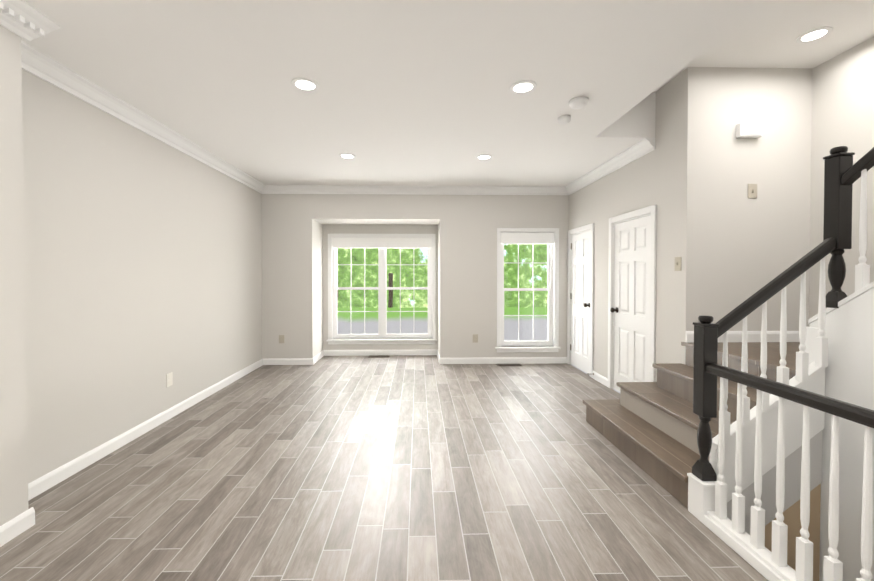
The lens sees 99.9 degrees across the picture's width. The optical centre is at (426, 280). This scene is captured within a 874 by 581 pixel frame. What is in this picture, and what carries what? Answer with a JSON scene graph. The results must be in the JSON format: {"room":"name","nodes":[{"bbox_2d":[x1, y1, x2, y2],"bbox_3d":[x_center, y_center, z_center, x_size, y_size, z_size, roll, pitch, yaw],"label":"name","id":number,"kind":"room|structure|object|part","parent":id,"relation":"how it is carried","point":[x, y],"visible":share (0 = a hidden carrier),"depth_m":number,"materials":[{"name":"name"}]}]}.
{"room":"empty living room","nodes":[
{"label":"empty living room","id":0,"kind":"room"},
{"bbox_2d":[0,25,27,525],"bbox_3d":[-2.404,0.012,-0.466,0.550,2.750,4.917,0,1,-1],"label":"wall","id":1,"kind":"structure","parent":0,"point":[13,452],"depth_m":1.94,"materials":[{"name":"paint"}]},
{"bbox_2d":[0,507,34,546],"bbox_3d":[-2.121,1.338,-0.432,0.016,0.097,4.935,0,1,-1],"label":"baseboard","id":2,"kind":"structure","parent":1,"relation":"attached to","point":[16,526],"depth_m":1.95,"materials":[{"name":"white wood"}]},
{"bbox_2d":[0,0,59,40],"bbox_3d":[-2.042,-1.321,-0.460,0.176,0.086,4.950,0,1,-1],"label":"crown molding","id":3,"kind":"object","parent":1,"relation":"attached to","point":[23,19],"visible":0.98,"depth_m":1.91,"materials":[{"name":"white wood"}]},
{"bbox_2d":[22,69,261,482],"bbox_3d":[-2.572,-0.050,3.893,0.165,2.750,3.850,0,1,-1],"label":"wall","id":4,"kind":"structure","parent":0,"point":[143,264],"depth_m":2.95,"materials":[{"name":"paint"}]},
{"bbox_2d":[21,40,264,191],"bbox_3d":[-2.440,-1.365,3.744,0.093,0.115,3.540,0,1,-1],"label":"crown molding","id":5,"kind":"structure","parent":4,"relation":"attached to","point":[41,65],"depth_m":2.87,"materials":[{"name":"white wood"}]},
{"bbox_2d":[28,359,263,500],"bbox_3d":[-2.480,1.277,3.842,0.016,0.097,3.663,0,1,-1],"label":"baseboard","id":6,"kind":"structure","parent":4,"relation":"attached to","point":[38,486],"depth_m":2.96,"materials":[{"name":"white wood"}]},
{"bbox_2d":[166,372,172,386],"bbox_3d":[-2.477,0.956,3.546,0.010,0.126,0.082,0,1,-1],"label":"outlet","id":7,"kind":"object","parent":4,"relation":"attached to","point":[169,379],"visible":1,"depth_m":3.54,"materials":[{"name":"beige plastic"}]},
{"bbox_2d":[0,355,767,580],"bbox_3d":[-0.226,1.421,1.809,5.093,0.132,9.328,0,1,-1],"label":"floor","id":8,"kind":"structure","parent":0,"point":[390,468],"depth_m":2.31,"materials":[{"name":"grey wood"}]},
{"bbox_2d":[368,355,389,357],"bbox_3d":[-0.797,1.286,6.240,0.363,0.011,0.132,0,1,-1],"label":"floor vent","id":9,"kind":"object","parent":8,"relation":"on","point":[375,356],"visible":1,"depth_m":6.20,"materials":[{"name":"metal"}]},
{"bbox_2d":[496,364,521,365],"bbox_3d":[1.279,1.295,5.648,0.374,0.011,0.132,0,1,-1],"label":"floor vent","id":10,"kind":"object","parent":8,"relation":"in","point":[508,364],"visible":0.98,"depth_m":5.63,"materials":[{"name":"metal"}]},
{"bbox_2d":[21,0,769,185],"bbox_3d":[-0.164,-1.682,1.447,5.203,0.583,8.690,0,1,-1],"label":"ceiling","id":11,"kind":"structure","parent":0,"point":[413,93],"depth_m":2.50,"materials":[{"name":"paint"}]},
{"bbox_2d":[291,77,318,91],"bbox_3d":[-0.867,-1.403,2.635,0.194,0.007,0.194,0,1,-1],"label":"recessed light","id":12,"kind":"object","parent":11,"relation":"in","point":[305,84],"visible":1,"depth_m":2.63,"materials":[{"name":"white plastic"}]},
{"bbox_2d":[339,153,355,158],"bbox_3d":[-0.902,-1.425,4.207,0.194,0.007,0.194,0,1,-1],"label":"recessed light","id":13,"kind":"object","parent":11,"relation":"in","point":[347,156],"visible":0.96,"depth_m":4.20,"materials":[{"name":"white plastic"}]},
{"bbox_2d":[476,154,492,159],"bbox_3d":[0.671,-1.426,4.242,0.194,0.007,0.194,0,1,-1],"label":"recessed light","id":14,"kind":"object","parent":11,"relation":"in","point":[484,157],"visible":0.98,"depth_m":4.24,"materials":[{"name":"white plastic"}]},
{"bbox_2d":[510,80,536,93],"bbox_3d":[0.706,-1.404,2.670,0.194,0.007,0.194,0,1,-1],"label":"recessed light","id":15,"kind":"object","parent":11,"relation":"in","point":[524,87],"visible":1,"depth_m":2.66,"materials":[{"name":"white plastic"}]},
{"bbox_2d":[558,115,570,123],"bbox_3d":[1.200,-1.393,3.187,0.110,0.044,0.110,0,1,-1],"label":"smoke detector","id":16,"kind":"object","parent":11,"relation":"attached to","point":[564,119],"visible":1,"depth_m":3.15,"materials":[{"name":"white plastic"}]},
{"bbox_2d":[569,96,588,108],"bbox_3d":[1.196,-1.389,2.879,0.143,0.044,0.143,0,1,-1],"label":"smoke detector","id":17,"kind":"object","parent":11,"relation":"attached to","point":[580,102],"visible":1,"depth_m":2.84,"materials":[{"name":"white plastic"}]},
{"bbox_2d":[261,194,568,358],"bbox_3d":[-0.157,-0.081,6.108,5.093,2.750,0.803,0,1,-1],"label":"wall","id":18,"kind":"structure","parent":0,"point":[297,229],"depth_m":5.72,"materials":[{"name":"paint"}]},
{"bbox_2d":[279,335,283,342],"bbox_3d":[-2.232,0.904,5.670,0.082,0.126,0.010,0,1,-1],"label":"electrical outlet","id":19,"kind":"object","parent":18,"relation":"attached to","point":[281,338],"visible":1,"depth_m":5.67,"materials":[{"name":"beige plastic"}]},
{"bbox_2d":[264,357,315,364],"bbox_3d":[-2.120,1.252,5.674,0.757,0.097,0.016,0,1,-1],"label":"baseboard","id":20,"kind":"structure","parent":18,"relation":"attached to","point":[271,361],"depth_m":5.67,"materials":[{"name":"white wood"}]},
{"bbox_2d":[315,350,323,361],"bbox_3d":[-1.757,1.247,5.990,0.016,0.097,0.600,0,1,-1],"label":"baseboard","id":21,"kind":"structure","parent":18,"relation":"attached to","point":[321,354],"depth_m":6.06,"materials":[{"name":"white wood"}]},
{"bbox_2d":[324,349,435,355],"bbox_3d":[-0.783,1.242,6.342,1.980,0.097,0.016,0,1,-1],"label":"baseboard","id":22,"kind":"structure","parent":18,"relation":"attached to","point":[423,351],"depth_m":6.33,"materials":[{"name":"white wood"}]},
{"bbox_2d":[326,233,436,343],"bbox_3d":[-0.763,0.144,6.395,1.892,1.906,0.209,0,1,-1],"label":"window","id":23,"kind":"structure","parent":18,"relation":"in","point":[382,243],"depth_m":6.39,"materials":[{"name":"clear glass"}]},
{"bbox_3d":[-0.764,0.131,6.435,1.588,1.615,0.033,0,1,-1],"label":"glass","id":24,"kind":"part","parent":23,"relation":"part of","materials":[{"name":"clear glass"}]},
{"bbox_2d":[332,237,431,248],"bbox_3d":[-0.762,-0.652,6.357,1.714,0.176,0.042,0,1,-1],"label":"blind","id":25,"kind":"object","parent":18,"relation":"attached to","point":[337,242],"depth_m":6.34,"materials":[{"name":"white fabric"}]},
{"bbox_2d":[259,185,564,194],"bbox_3d":[-0.147,-1.392,5.642,4.763,0.115,0.094,0,1,-1],"label":"crown molding","id":26,"kind":"structure","parent":18,"relation":"attached to","point":[269,189],"depth_m":5.64,"materials":[{"name":"white wood"}]},
{"bbox_2d":[473,334,477,342],"bbox_3d":[0.770,0.903,5.736,0.083,0.126,0.010,0,1,-1],"label":"electrical outlet","id":27,"kind":"object","parent":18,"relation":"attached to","point":[475,337],"visible":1,"depth_m":5.73,"materials":[{"name":"beige plastic"}]},
{"bbox_2d":[438,357,566,363],"bbox_3d":[1.219,1.250,5.748,2.029,0.097,0.016,0,1,-1],"label":"baseboard","id":28,"kind":"structure","parent":18,"relation":"attached to","point":[472,360],"depth_m":5.74,"materials":[{"name":"white wood"}]},
{"bbox_2d":[495,228,560,351],"bbox_3d":[1.591,0.149,5.809,1.018,1.945,0.209,0,1,-1],"label":"window","id":29,"kind":"structure","parent":18,"relation":"in","point":[555,347],"depth_m":5.81,"materials":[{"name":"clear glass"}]},
{"bbox_3d":[1.590,0.136,5.849,0.714,1.653,0.033,0,1,-1],"label":"glass","id":30,"kind":"part","parent":29,"relation":"part of","materials":[{"name":"clear glass"}]},
{"bbox_3d":[1.590,0.141,5.844,0.848,1.796,0.073,0,1,-1],"label":"window right sash","id":31,"kind":"part","parent":29,"relation":"part of","materials":[{"name":"clear glass"}]},
{"bbox_2d":[501,232,553,243],"bbox_3d":[1.592,-0.666,5.771,0.839,0.176,0.042,0,1,-1],"label":"window blind","id":32,"kind":"object","parent":29,"relation":"attached to","point":[526,238],"visible":0.9,"depth_m":5.75,"materials":[{"name":"white fabric"}]},
{"bbox_2d":[569,75,677,381],"bbox_3d":[2.326,-0.285,4.559,0.132,3.201,2.398,0,1,-1],"label":"wall","id":33,"kind":"structure","parent":0,"point":[648,179],"depth_m":3.71,"materials":[{"name":"paint"}]},
{"bbox_2d":[567,223,593,377],"bbox_3d":[2.298,0.263,5.342,0.151,2.083,0.825,0,1,-1],"label":"door frame","id":34,"kind":"structure","parent":33,"relation":"attached to","point":[578,230],"depth_m":5.22,"materials":[{"name":"white wood"}]},
{"bbox_2d":[571,231,590,374],"bbox_3d":[2.278,0.302,5.342,0.044,1.988,0.660,0,1,-1],"label":"door","id":35,"kind":"structure","parent":33,"relation":"in","point":[580,333],"depth_m":5.33,"materials":[{"name":"white wood"}]},
{"bbox_2d":[592,371,607,386],"bbox_3d":[2.248,1.265,4.739,0.016,0.097,0.407,0,1,-1],"label":"baseboard","id":36,"kind":"structure","parent":33,"relation":"attached to","point":[603,380],"depth_m":4.71,"materials":[{"name":"white wood"}]},
{"bbox_2d":[565,138,654,194],"bbox_3d":[2.211,-1.378,4.634,0.093,0.115,1.967,0,1,-1],"label":"crown molding","id":37,"kind":"structure","parent":33,"relation":"attached to","point":[646,145],"depth_m":4.32,"materials":[{"name":"white wood"}]},
{"bbox_2d":[614,215,650,391],"bbox_3d":[2.305,0.320,4.083,0.044,1.988,0.715,0,1,-1],"label":"door","id":38,"kind":"structure","parent":33,"relation":"in","point":[632,303],"depth_m":4.06,"materials":[{"name":"white wood"}]},
{"bbox_2d":[610,307,618,312],"bbox_3d":[2.240,0.350,4.374,0.075,0.066,0.066,0,1,-1],"label":"door knob","id":39,"kind":"object","parent":38,"relation":"attached to","point":[616,310],"depth_m":4.36,"materials":[{"name":"brown metal"}]},
{"bbox_2d":[608,205,656,388],"bbox_3d":[2.326,0.281,4.083,0.151,2.083,0.880,0,1,-1],"label":"door frame","id":40,"kind":"structure","parent":33,"relation":"in","point":[651,210],"depth_m":3.99,"materials":[{"name":"white wood"}]},
{"bbox_2d":[674,257,681,270],"bbox_3d":[2.278,-0.152,3.328,0.018,0.126,0.082,0,1,-1],"label":"light switch","id":41,"kind":"object","parent":33,"relation":"attached to","point":[678,260],"visible":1,"depth_m":3.32,"materials":[{"name":"beige plastic"}]},
{"bbox_2d":[583,146,873,580],"bbox_3d":[2.513,0.328,0.359,1.908,5.622,6.294,0,1,-1],"label":"staircase","id":42,"kind":"structure","parent":0,"point":[758,457],"depth_m":2.08,"materials":[{"name":"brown wood"}]},
{"bbox_3d":[1.968,0.042,2.091,0.679,0.573,0.062,0,1,-1],"label":"handrail","id":43,"kind":"part","parent":42,"relation":"part of","materials":[{"name":"wood"}]},
{"bbox_2d":[675,67,812,363],"bbox_3d":[2.909,-0.267,3.307,1.243,3.201,0.132,0,1,-1],"label":"wall","id":44,"kind":"structure","parent":0,"point":[736,246],"depth_m":3.23,"materials":[{"name":"paint"}]},
{"bbox_2d":[686,331,799,341],"bbox_3d":[2.845,0.494,3.242,1.111,0.097,0.016,0,1,-1],"label":"baseboard","id":45,"kind":"structure","parent":44,"relation":"attached to","point":[755,336],"depth_m":3.23,"materials":[{"name":"white wood"}]},
{"bbox_2d":[736,123,762,137],"bbox_3d":[2.818,-1.308,3.197,0.198,0.116,0.055,0,1,-1],"label":"door chime","id":46,"kind":"object","parent":44,"relation":"attached to","point":[749,130],"visible":1,"depth_m":3.17,"materials":[{"name":"white plastic"}]},
{"bbox_2d":[748,184,756,197],"bbox_3d":[2.872,-0.789,3.224,0.083,0.126,0.018,0,1,-1],"label":"light switch","id":47,"kind":"object","parent":44,"relation":"attached to","point":[752,190],"visible":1,"depth_m":3.23,"materials":[{"name":"beige plastic"}]},
{"bbox_2d":[654,0,873,91],"bbox_3d":[2.687,-1.893,0.407,1.881,0.132,6.490,0,1,-1],"label":"ceiling","id":48,"kind":"structure","parent":0,"point":[768,34],"depth_m":2.79,"materials":[{"name":"paint"}]},
{"bbox_2d":[809,36,873,326],"bbox_3d":[3.533,0.656,0.242,0.132,4.961,6.050,0,1,-1],"label":"wall","id":49,"kind":"structure","parent":0,"point":[843,99],"depth_m":2.98,"materials":[{"name":"paint"}]},
{"label":"outside","id":50,"kind":"structure","parent":0,"visible":0},
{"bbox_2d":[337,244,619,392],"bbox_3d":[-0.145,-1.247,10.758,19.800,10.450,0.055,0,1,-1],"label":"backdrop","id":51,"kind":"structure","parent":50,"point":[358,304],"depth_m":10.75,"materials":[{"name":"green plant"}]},
{"bbox_2d":[796,26,832,43],"bbox_3d":[2.937,-1.856,2.779,0.194,0.007,0.194,0,1,-1],"label":"recessed light","id":52,"kind":"object","parent":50,"point":[814,35],"visible":1,"depth_m":2.77,"materials":[{"name":"white plastic"}]}
]}

